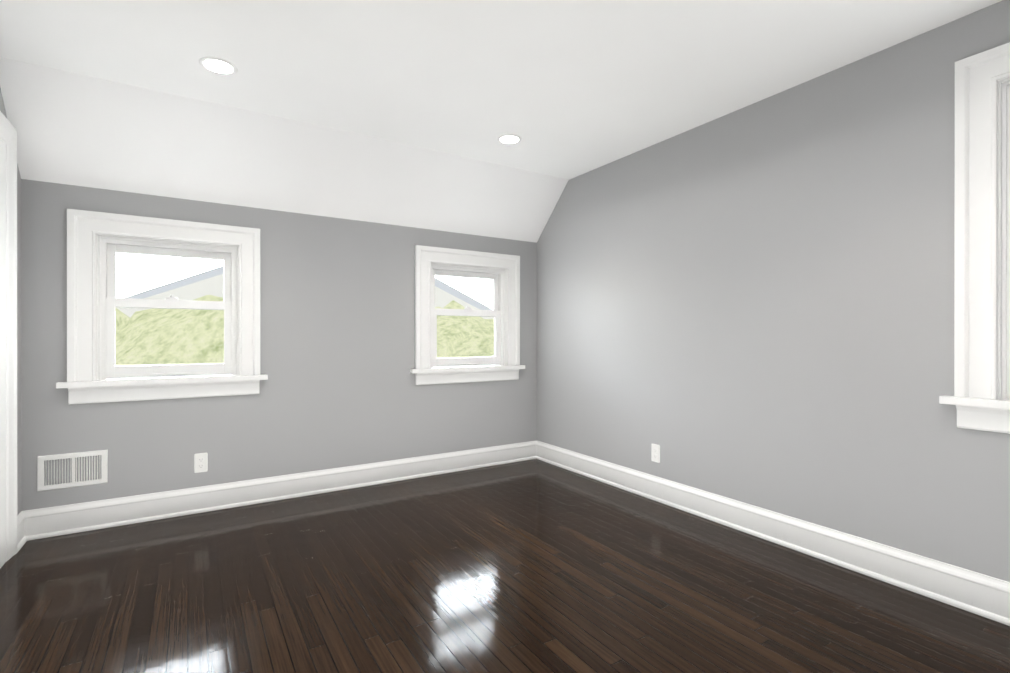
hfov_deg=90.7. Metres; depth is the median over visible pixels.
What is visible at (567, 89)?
ceiling
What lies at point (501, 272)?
window
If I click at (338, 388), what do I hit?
wall
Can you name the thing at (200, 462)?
electrical outlet
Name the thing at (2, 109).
wall
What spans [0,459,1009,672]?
floor
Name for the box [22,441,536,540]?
baseboard
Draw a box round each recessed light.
[199,57,237,74]
[497,134,521,143]
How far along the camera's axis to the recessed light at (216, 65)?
2.29 m
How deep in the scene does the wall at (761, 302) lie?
2.48 m
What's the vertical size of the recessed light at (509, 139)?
0.006 m
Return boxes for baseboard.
[18,511,26,550]
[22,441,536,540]
[536,441,1009,625]
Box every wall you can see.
[0,88,20,513]
[21,179,536,510]
[537,0,1009,581]
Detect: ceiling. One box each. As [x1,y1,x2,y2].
[0,0,1001,179]
[0,57,567,242]
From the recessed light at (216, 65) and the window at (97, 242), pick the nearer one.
the recessed light at (216, 65)
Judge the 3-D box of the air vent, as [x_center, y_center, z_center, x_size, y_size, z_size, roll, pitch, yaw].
[-2.326,0.716,2.688,0.288,0.185,0.031,0,0,-32]
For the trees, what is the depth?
5.38 m
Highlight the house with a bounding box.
[117,266,493,318]
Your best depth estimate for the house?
14.96 m
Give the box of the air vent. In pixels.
[37,450,107,490]
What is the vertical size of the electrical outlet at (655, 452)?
0.115 m
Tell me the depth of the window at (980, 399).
1.88 m
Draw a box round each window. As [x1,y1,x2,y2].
[56,209,267,404]
[410,245,524,384]
[939,42,1009,433]
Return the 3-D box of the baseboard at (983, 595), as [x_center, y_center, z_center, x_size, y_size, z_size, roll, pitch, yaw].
[1.521,0.976,2.340,0.027,0.150,4.704,0,0,-32]
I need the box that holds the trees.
[116,294,493,365]
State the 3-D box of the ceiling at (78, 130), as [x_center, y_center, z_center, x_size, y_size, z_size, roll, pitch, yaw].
[-1.041,-1.095,3.342,3.606,0.870,0.591,0,0,-32]
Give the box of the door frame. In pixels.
[0,111,17,567]
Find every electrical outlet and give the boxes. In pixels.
[194,453,207,472]
[651,443,659,462]
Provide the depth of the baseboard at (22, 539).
2.53 m
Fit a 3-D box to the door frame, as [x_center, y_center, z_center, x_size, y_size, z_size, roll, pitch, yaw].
[-2.111,0.023,2.030,0.076,2.055,0.960,0,0,-32]

